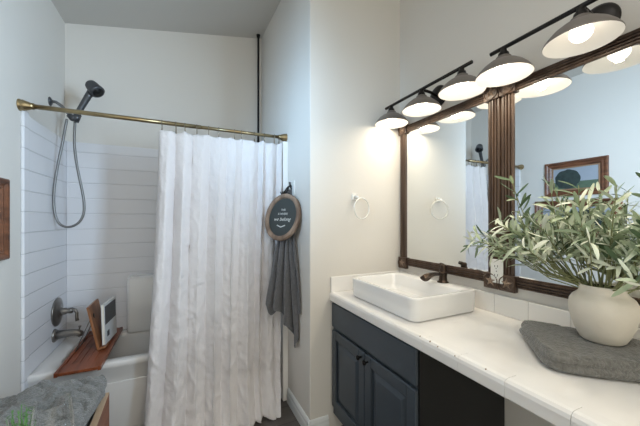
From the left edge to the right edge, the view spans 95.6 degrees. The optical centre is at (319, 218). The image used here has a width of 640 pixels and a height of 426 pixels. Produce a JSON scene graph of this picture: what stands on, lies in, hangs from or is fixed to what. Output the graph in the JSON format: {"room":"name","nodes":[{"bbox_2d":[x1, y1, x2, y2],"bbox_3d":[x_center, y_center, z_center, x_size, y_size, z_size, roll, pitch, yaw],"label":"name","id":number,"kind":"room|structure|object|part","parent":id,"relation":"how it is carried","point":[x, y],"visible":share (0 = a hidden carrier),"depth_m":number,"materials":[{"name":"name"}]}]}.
{"room":"bathroom","nodes":[
{"label":"bathroom","id":0,"kind":"room"},
{"bbox_2d":[0,0,64,397],"bbox_3d":[-0.965,-0.050,0.127,0.100,2.700,4.250,0,0,-25],"label":"wall","id":1,"kind":"structure","parent":0,"point":[32,32],"depth_m":1.49,"materials":[{"name":"white paint"}]},
{"bbox_2d":[0,177,9,260],"bbox_3d":[-1.328,0.001,1.052,0.028,0.375,0.692,0,0,-25],"label":"framed picture","id":2,"kind":"object","parent":1,"relation":"attached to","point":[4,183],"visible":1,"depth_m":1.34,"materials":[{"name":"brown wood"}]},
{"bbox_2d":[21,110,28,391],"bbox_3d":[-1.561,0.362,1.535,0.016,1.875,0.061,0,0,-25],"label":"trim","id":3,"kind":"structure","parent":1,"relation":"attached to","point":[24,114],"depth_m":1.51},
{"bbox_2d":[29,117,66,374],"bbox_3d":[-1.697,0.372,1.819,0.012,1.855,0.565,0,0,-25],"label":"tiled wall","id":4,"kind":"structure","parent":1,"relation":"attached to","point":[47,239],"depth_m":1.75,"materials":[{"name":"white tile"}]},
{"bbox_2d":[51,298,78,326],"bbox_3d":[-1.674,0.610,1.929,0.122,0.184,0.184,0,0,-25],"label":"tub valve","id":5,"kind":"object","parent":4,"relation":"attached to","point":[57,311],"visible":1,"depth_m":1.89,"materials":[{"name":"silver metal"}]},
{"bbox_3d":[-1.677,0.610,1.927,0.060,0.044,0.044,0,0,-25],"label":"valve stem","id":6,"kind":"part","parent":5,"relation":"part of","materials":[{"name":"silver metal"}]},
{"bbox_3d":[-1.643,0.637,1.938,0.059,0.090,0.026,0,0,-15],"label":"lever","id":7,"kind":"part","parent":5,"relation":"part of","materials":[{"name":"silver metal"}]},
{"bbox_2d":[51,325,83,342],"bbox_3d":[-1.643,0.750,1.902,0.156,0.087,0.084,0,0,-25],"label":"tub spout","id":8,"kind":"object","parent":4,"relation":"attached to","point":[57,334],"visible":0.99,"depth_m":1.88,"materials":[{"name":"silver metal"}]},
{"bbox_3d":[-1.639,0.751,1.904,0.147,0.056,0.056,0,0,-25],"label":"spout","id":9,"kind":"part","parent":8,"relation":"part of","materials":[{"name":"silver metal"}]},
{"bbox_2d":[48,80,104,227],"bbox_3d":[-1.576,-0.426,1.886,0.299,0.971,0.092,0,0,-13],"label":"handheld shower","id":10,"kind":"object","parent":1,"relation":"attached to","point":[94,89],"visible":1,"depth_m":1.88,"materials":[{"name":"grey metal"}]},
{"bbox_3d":[-1.659,-0.710,1.862,0.108,0.096,0.019,0,0,-25],"label":"shower arm","id":11,"kind":"part","parent":10,"relation":"part of","materials":[{"name":"silver metal"}]},
{"bbox_3d":[-1.547,-0.749,1.901,0.122,0.205,0.043,0,0,-14],"label":"handle","id":12,"kind":"part","parent":10,"relation":"part of","materials":[{"name":"grey metal"}]},
{"bbox_2d":[16,99,287,141],"bbox_3d":[-0.899,-0.590,1.804,1.444,0.060,0.060,0,0,-25],"label":"curtain rod","id":13,"kind":"object","parent":1,"relation":"attached to","point":[23,105],"visible":0.93,"depth_m":1.68,"materials":[{"name":"gold metal"}]},
{"bbox_3d":[-0.534,-0.568,1.975,0.008,0.077,0.036,0,0,-25],"label":"curtain ring","id":14,"kind":"object","parent":13,"relation":"hanging from","visible":0},
{"bbox_2d":[144,130,281,425],"bbox_3d":[-0.618,0.376,1.808,0.843,1.834,0.250,0,0,-25],"label":"shower curtain","id":15,"kind":"object","parent":14,"relation":"hanging from","point":[215,342],"visible":0.97,"depth_m":1.84,"materials":[{"name":"white fabric"}]},
{"bbox_2d":[65,23,260,148],"bbox_3d":[-1.214,-0.188,2.413,1.590,2.976,0.100,0,0,-25],"label":"wall","id":16,"kind":"structure","parent":0,"point":[189,78],"depth_m":2.31,"materials":[{"name":"white paint"}]},
{"bbox_2d":[67,141,158,336],"bbox_3d":[-1.176,0.372,2.369,1.398,1.855,0.012,0,0,-25],"label":"tiled wall","id":17,"kind":"structure","parent":16,"relation":"attached to","point":[114,241],"depth_m":2.17,"materials":[{"name":"white tile"}]},
{"bbox_2d":[127,274,152,331],"bbox_3d":[-1.139,0.636,2.329,0.685,0.408,0.105,0,0,-25],"label":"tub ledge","id":18,"kind":"object","parent":17,"relation":"attached to","point":[139,287],"visible":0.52,"depth_m":2.17,"materials":[{"name":"white ceramic"}]},
{"bbox_2d":[51,0,280,38],"bbox_3d":[0.023,-1.647,0.646,2.330,0.531,4.350,0,0,-25],"label":"ceiling","id":19,"kind":"structure","parent":0,"point":[235,18],"depth_m":2.17,"materials":[{"name":"grey paint"}]},
{"bbox_2d":[254,398,342,425],"bbox_3d":[0.023,1.350,0.646,2.330,0.100,4.350,0,0,-25],"label":"floor","id":20,"kind":"structure","parent":0,"point":[287,418],"depth_m":1.87,"materials":[{"name":"grey tile"}]},
{"bbox_2d":[27,329,149,425],"bbox_3d":[-1.050,1.070,2.098,1.392,0.460,0.581,0,0,-25],"label":"bathtub","id":21,"kind":"object","parent":20,"relation":"on","point":[125,369],"visible":0.24,"depth_m":1.74,"materials":[{"name":"white ceramic"}]},
{"bbox_2d":[53,299,122,377],"bbox_3d":[-1.446,0.691,1.858,0.204,0.294,0.643,0,0,-25],"label":"caddy","id":22,"kind":"object","parent":21,"relation":"on","point":[89,354],"visible":0.88,"depth_m":1.79,"materials":[{"name":"brown wood"}]},
{"bbox_3d":[-1.531,0.827,1.819,0.016,0.024,0.643,0,0,-25],"label":"rail","id":23,"kind":"part","parent":22,"relation":"part of","materials":[{"name":"brown wood"}]},
{"bbox_2d":[101,296,116,345],"bbox_3d":[-1.413,0.674,1.944,0.024,0.256,0.230,0,0,-20],"label":"book","id":24,"kind":"object","parent":22,"relation":"on","point":[108,309],"visible":1,"depth_m":1.91,"materials":[{"name":"white paper"}]},
{"bbox_2d":[105,299,115,324],"bbox_3d":[-1.406,0.618,1.947,0.004,0.116,0.206,0,0,-20],"label":"picture","id":25,"kind":"object","parent":24,"relation":"attached to","point":[110,305],"depth_m":1.94},
{"bbox_3d":[-1.361,0.827,1.898,0.016,0.024,0.643,0,0,-25],"label":"rail","id":26,"kind":"part","parent":22,"relation":"part of","materials":[{"name":"brown wood"}]},
{"bbox_3d":[-0.930,1.105,1.841,0.892,0.290,0.010,0,0,-25],"label":"apron panel","id":27,"kind":"part","parent":21,"relation":"part of","materials":[{"name":"white ceramic"}]},
{"bbox_2d":[256,34,259,141],"bbox_3d":[-0.554,-0.407,2.603,0.036,2.489,0.036,0,0,-25],"label":"pole","id":28,"kind":"object","parent":21,"relation":"on","point":[257,35],"visible":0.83,"depth_m":2.60,"materials":[{"name":"black metal"}]},
{"bbox_2d":[90,392,108,425],"bbox_3d":[-1.067,1.049,1.058,0.435,0.501,0.423,0,0,-25],"label":"wooden crate","id":29,"kind":"object","parent":20,"relation":"on","point":[101,414],"visible":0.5,"depth_m":1.23,"materials":[{"name":"brown wood"}]},
{"bbox_2d":[86,413,93,425],"bbox_3d":[-1.076,0.825,1.055,0.363,0.110,0.369,0,0,-25],"label":"folded towel","id":30,"kind":"object","parent":29,"relation":"on","point":[91,418],"visible":0.02,"depth_m":1.19,"materials":[{"name":"black fabric"}]},
{"bbox_2d":[0,375,106,425],"bbox_3d":[-1.068,0.720,1.066,0.413,0.097,0.383,0,0,-20],"label":"folded towel","id":31,"kind":"object","parent":30,"relation":"on","point":[52,403],"visible":0.95,"depth_m":1.11,"materials":[{"name":"grey fabric"}]},
{"bbox_2d":[332,302,504,425],"bbox_3d":[0.451,0.898,1.560,0.569,0.803,0.723,0,0,-25],"label":"vanity cabinet","id":32,"kind":"object","parent":20,"relation":"on","point":[379,379],"visible":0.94,"depth_m":1.29,"materials":[{"name":"blue paint"}]},
{"bbox_3d":[0.153,0.903,1.613,0.010,0.363,0.248,0,0,-25],"label":"raised panel","id":33,"kind":"part","parent":32,"relation":"part of","materials":[{"name":"blue paint"}]},
{"bbox_3d":[0.155,0.904,1.613,0.018,0.470,0.348,0,0,-25],"label":"door","id":34,"kind":"part","parent":32,"relation":"part of","materials":[{"name":"blue paint"}]},
{"bbox_3d":[0.230,0.582,1.456,0.016,0.144,0.709,0,0,-25],"label":"false drawer","id":35,"kind":"part","parent":32,"relation":"part of","materials":[{"name":"blue paint"}]},
{"bbox_3d":[0.241,0.846,1.469,0.016,0.698,0.711,0,0,-25],"label":"frame","id":36,"kind":"part","parent":32,"relation":"part of","materials":[{"name":"blue paint"}]},
{"bbox_3d":[0.303,0.903,1.292,0.010,0.363,0.249,0,0,-25],"label":"raised panel","id":37,"kind":"part","parent":32,"relation":"part of","materials":[{"name":"blue paint"}]},
{"bbox_3d":[0.305,0.904,1.292,0.018,0.470,0.349,0,0,-25],"label":"door","id":38,"kind":"part","parent":32,"relation":"part of","materials":[{"name":"blue paint"}]},
{"bbox_3d":[0.623,0.846,1.249,0.521,0.698,0.012,0,0,-25],"label":"panel","id":39,"kind":"part","parent":32,"relation":"part of","materials":[{"name":"black wood"}]},
{"bbox_2d":[329,270,639,425],"bbox_3d":[0.803,0.427,0.840,0.551,0.145,2.339,0,0,-25],"label":"countertop","id":40,"kind":"structure","parent":32,"relation":"on","point":[486,345],"depth_m":0.96,"materials":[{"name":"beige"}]},
{"bbox_2d":[353,272,474,321],"bbox_3d":[0.474,0.394,1.559,0.413,0.104,0.530,0,0,-25],"label":"vessel sink","id":41,"kind":"object","parent":40,"relation":"in","point":[405,295],"visible":1,"depth_m":1.42,"materials":[{"name":"white ceramic"}]},
{"bbox_2d":[420,263,448,282],"bbox_3d":[0.617,0.291,1.546,0.166,0.103,0.063,0,0,-25],"label":"sink faucet","id":42,"kind":"object","parent":40,"relation":"on","point":[442,274],"visible":1,"depth_m":1.55,"materials":[{"name":"brown metal"}]},
{"bbox_3d":[0.603,0.306,1.540,0.137,0.038,0.063,0,0,-25],"label":"spout","id":43,"kind":"part","parent":42,"relation":"part of","materials":[{"name":"brown metal"}]},
{"bbox_3d":[0.668,0.265,1.570,0.040,0.042,0.040,0,0,-25],"label":"handle","id":44,"kind":"part","parent":42,"relation":"part of","materials":[{"name":"brown metal"}]},
{"bbox_2d":[519,320,639,381],"bbox_3d":[0.880,0.416,0.934,0.350,0.060,0.322,0,0,22],"label":"folded towel","id":45,"kind":"object","parent":40,"relation":"on","point":[559,348],"visible":0.88,"depth_m":0.86,"materials":[{"name":"grey fabric"}]},
{"bbox_2d":[568,281,639,345],"bbox_3d":[0.908,0.300,0.933,0.169,0.176,0.169,0,0,-25],"label":"vase","id":46,"kind":"object","parent":45,"relation":"on","point":[598,317],"visible":0.84,"depth_m":0.88,"materials":[{"name":"grey ceramic"}]},
{"bbox_2d":[460,172,639,296],"bbox_3d":[0.815,0.074,0.982,0.378,0.512,0.857,0,0,-25],"label":"branches","id":47,"kind":"object","parent":46,"relation":"in","point":[583,241],"visible":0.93,"depth_m":0.97,"materials":[{"name":"green plant"}]},
{"bbox_3d":[-0.666,0.964,0.571,0.330,0.672,0.330,0,0,-25],"label":"side table","id":48,"kind":"object","parent":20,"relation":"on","visible":0},
{"bbox_2d":[5,400,35,425],"bbox_3d":[-0.714,0.534,0.693,0.060,0.187,0.060,0,0,-25],"label":"sprig","id":49,"kind":"object","parent":48,"relation":"on","point":[26,414],"visible":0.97,"depth_m":0.70,"materials":[{"name":"green plant"}]},
{"bbox_2d":[30,394,74,425],"bbox_3d":[-0.611,0.521,0.663,0.077,0.210,0.077,0,0,-25],"label":"wine glass","id":50,"kind":"object","parent":48,"relation":"on","point":[70,394],"visible":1,"depth_m":0.68,"materials":[{"name":"clear glass"}]},
{"bbox_2d":[261,0,399,425],"bbox_3d":[0.032,-0.300,2.412,0.815,3.200,1.160,0,0,-25],"label":"wall partition","id":51,"kind":"structure","parent":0,"point":[330,69],"depth_m":1.86,"materials":[{"name":"white paint"}]},
{"bbox_2d":[266,189,300,347],"bbox_3d":[-0.244,0.321,1.877,0.188,1.042,0.181,0,0,-25],"label":"hand towel","id":52,"kind":"object","parent":51,"relation":"attached to","point":[283,292],"visible":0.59,"depth_m":1.88,"materials":[{"name":"grey fabric"}]},
{"bbox_2d":[280,141,287,400],"bbox_3d":[-0.389,0.372,2.375,0.041,1.855,0.670,0,0,-25],"label":"trim","id":53,"kind":"structure","parent":51,"relation":"attached to","point":[284,330],"depth_m":2.07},
{"bbox_2d":[280,180,294,195],"bbox_3d":[-0.222,-0.207,1.972,0.081,0.105,0.090,0,0,-25],"label":"towel hook","id":54,"kind":"object","parent":51,"relation":"attached to","point":[292,183],"visible":0.91,"depth_m":1.96,"materials":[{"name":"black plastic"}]},
{"bbox_2d":[265,191,300,240],"bbox_3d":[-0.245,-0.024,1.898,0.287,0.332,0.105,0,0,36],"label":"round sign","id":55,"kind":"object","parent":54,"relation":"hanging from","point":[283,215],"visible":1,"depth_m":1.89,"materials":[{"name":"brown wood"}]},
{"bbox_3d":[-0.190,-0.207,1.987,0.010,0.105,0.090,0,0,-25],"label":"plate","id":56,"kind":"part","parent":54,"relation":"part of","materials":[{"name":"white plastic"}]},
{"bbox_2d":[287,388,310,425],"bbox_3d":[-0.144,1.250,1.887,0.016,0.100,0.391,0,0,-26],"label":"baseboard","id":57,"kind":"structure","parent":51,"relation":"attached to","point":[302,418],"depth_m":1.88,"materials":[{"name":"white paint"}]},
{"bbox_2d":[308,415,328,425],"bbox_3d":[-0.009,1.250,1.743,0.136,0.100,0.016,0,0,-25],"label":"baseboard","id":58,"kind":"structure","parent":51,"relation":"attached to","point":[324,420],"depth_m":1.75,"materials":[{"name":"white paint"}]},
{"bbox_2d":[352,194,369,218],"bbox_3d":[0.248,-0.079,1.849,0.145,0.165,0.060,0,0,-40],"label":"towel ring","id":59,"kind":"object","parent":51,"relation":"attached to","point":[354,196],"visible":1,"depth_m":1.84,"materials":[{"name":"white ceramic"}]},
{"bbox_2d":[400,0,639,425],"bbox_3d":[1.279,-0.247,0.594,0.100,3.094,3.190,0,0,-25],"label":"wall","id":60,"kind":"structure","parent":0,"point":[437,37],"depth_m":1.50,"materials":[{"name":"white paint"}]},
{"bbox_2d":[375,60,485,128],"bbox_3d":[0.591,-0.699,1.647,0.250,0.171,0.734,0,0,-25],"label":"vanity light","id":61,"kind":"object","parent":60,"relation":"attached to","point":[462,86],"visible":0.99,"depth_m":1.58,"materials":[{"name":"grey metal"}]},
{"bbox_3d":[0.461,-0.645,1.875,0.065,0.065,0.064,0,0,-25],"label":"bulb","id":62,"kind":"part","parent":61,"relation":"part of","materials":[{"name":"beige glass"}]},
{"bbox_3d":[0.461,-0.655,1.875,0.210,0.083,0.210,0,0,-25],"label":"lamp shade","id":63,"kind":"part","parent":61,"relation":"part of","materials":[{"name":"grey metal"}]},
{"bbox_3d":[0.573,-0.645,1.638,0.065,0.065,0.064,0,0,-25],"label":"bulb","id":64,"kind":"part","parent":61,"relation":"part of","materials":[{"name":"beige glass"}]},
{"bbox_3d":[0.573,-0.655,1.638,0.210,0.083,0.210,0,0,-25],"label":"lamp shade","id":65,"kind":"part","parent":61,"relation":"part of","materials":[{"name":"grey metal"}]},
{"bbox_3d":[0.628,-0.727,1.670,0.128,0.026,0.016,0,0,-30],"label":"arm","id":66,"kind":"part","parent":61,"relation":"part of","materials":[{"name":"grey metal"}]},
{"bbox_3d":[0.684,-0.655,1.401,0.210,0.083,0.210,0,0,-25],"label":"lamp shade","id":67,"kind":"part","parent":61,"relation":"part of","materials":[{"name":"grey metal"}]},
{"bbox_3d":[0.684,-0.645,1.401,0.065,0.065,0.064,0,0,-25],"label":"bulb","id":68,"kind":"part","parent":61,"relation":"part of","materials":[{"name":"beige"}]},
{"bbox_2d":[398,87,500,289],"bbox_3d":[0.693,-0.156,1.681,0.037,0.978,0.701,0,0,-25],"label":"framed mirror","id":69,"kind":"object","parent":60,"relation":"attached to","point":[450,158],"visible":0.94,"depth_m":1.61,"materials":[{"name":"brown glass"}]},
{"bbox_3d":[0.566,-0.156,1.974,0.019,0.830,0.062,0,0,-25],"label":"frame rail","id":70,"kind":"part","parent":69,"relation":"part of","materials":[{"name":"wood"}]},
{"bbox_3d":[0.701,-0.602,1.685,0.019,0.051,0.553,0,0,-25],"label":"frame rail","id":71,"kind":"part","parent":69,"relation":"part of","materials":[{"name":"wood"}]},
{"bbox_3d":[0.701,0.285,1.685,0.019,0.051,0.553,0,0,-25],"label":"frame rail","id":72,"kind":"part","parent":69,"relation":"part of","materials":[{"name":"wood"}]},
{"bbox_2d":[406,103,487,271],"bbox_3d":[0.706,-0.156,1.687,0.007,0.918,0.641,0,0,-25],"label":"mirror glass","id":73,"kind":"object","parent":69,"relation":"attached to","point":[447,149],"depth_m":1.64,"materials":[{"name":"white"}]},
{"bbox_3d":[0.837,-0.156,1.395,0.019,0.830,0.062,0,0,-25],"label":"frame rail","id":74,"kind":"part","parent":69,"relation":"part of","materials":[{"name":"wood"}]},
{"bbox_2d":[491,259,502,283],"bbox_3d":[0.833,0.246,1.367,0.010,0.112,0.060,0,0,-25],"label":"power outlet","id":75,"kind":"object","parent":60,"relation":"attached to","point":[496,267],"visible":0.88,"depth_m":1.36,"materials":[{"name":"white plastic"}]},
{"bbox_2d":[493,264,499,269],"bbox_3d":[0.830,0.225,1.366,0.003,0.026,0.034,0,0,-25],"label":"receptacle","id":76,"kind":"object","parent":75,"relation":"attached to","point":[495,266],"depth_m":1.36,"materials":[{"name":"white plastic"}]},
{"bbox_2d":[399,271,639,339],"bbox_3d":[1.046,0.404,0.954,0.013,0.092,2.339,0,0,-25],"label":"backsplash","id":77,"kind":"structure","parent":60,"relation":"attached to","point":[518,309],"depth_m":1.28,"materials":[{"name":"tile"}]},
{"bbox_2d":[475,0,625,86],"bbox_3d":[0.899,-0.684,0.988,0.250,0.171,0.734,0,0,-25],"label":"vanity light","id":78,"kind":"object","parent":60,"relation":"attached to","point":[588,30],"visible":1,"depth_m":1.04,"materials":[{"name":"grey metal"}]},
{"bbox_3d":[0.770,-0.631,1.217,0.065,0.065,0.064,0,0,-25],"label":"bulb","id":79,"kind":"part","parent":78,"relation":"part of","materials":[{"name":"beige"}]},
{"bbox_3d":[0.770,-0.641,1.217,0.210,0.083,0.210,0,0,-25],"label":"lamp shade","id":80,"kind":"part","parent":78,"relation":"part of","materials":[{"name":"grey metal"}]},
{"bbox_3d":[0.881,-0.631,0.980,0.065,0.065,0.064,0,0,-25],"label":"bulb","id":81,"kind":"part","parent":78,"relation":"part of","materials":[{"name":"beige glass"}]},
{"bbox_3d":[0.881,-0.641,0.980,0.210,0.083,0.210,0,0,-25],"label":"lamp shade","id":82,"kind":"part","parent":78,"relation":"part of","materials":[{"name":"grey metal"}]},
{"bbox_2d":[498,28,639,304],"bbox_3d":[0.994,-0.156,1.040,0.037,0.978,0.710,0,0,-25],"label":"framed mirror","id":83,"kind":"object","parent":60,"relation":"attached to","point":[574,120],"visible":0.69,"depth_m":1.11,"materials":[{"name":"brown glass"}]},
{"bbox_3d":[0.864,-0.156,1.337,0.019,0.830,0.062,0,0,-25],"label":"frame rail","id":84,"kind":"part","parent":83,"relation":"part of","materials":[{"name":"wood"}]},
{"bbox_3d":[1.002,-0.602,1.044,0.019,0.051,0.562,0,0,-25],"label":"frame rail","id":85,"kind":"part","parent":83,"relation":"part of","materials":[{"name":"wood"}]},
{"bbox_3d":[1.002,0.285,1.044,0.019,0.051,0.562,0,0,-25],"label":"frame rail","id":86,"kind":"part","parent":83,"relation":"part of","materials":[{"name":"wood"}]}
]}

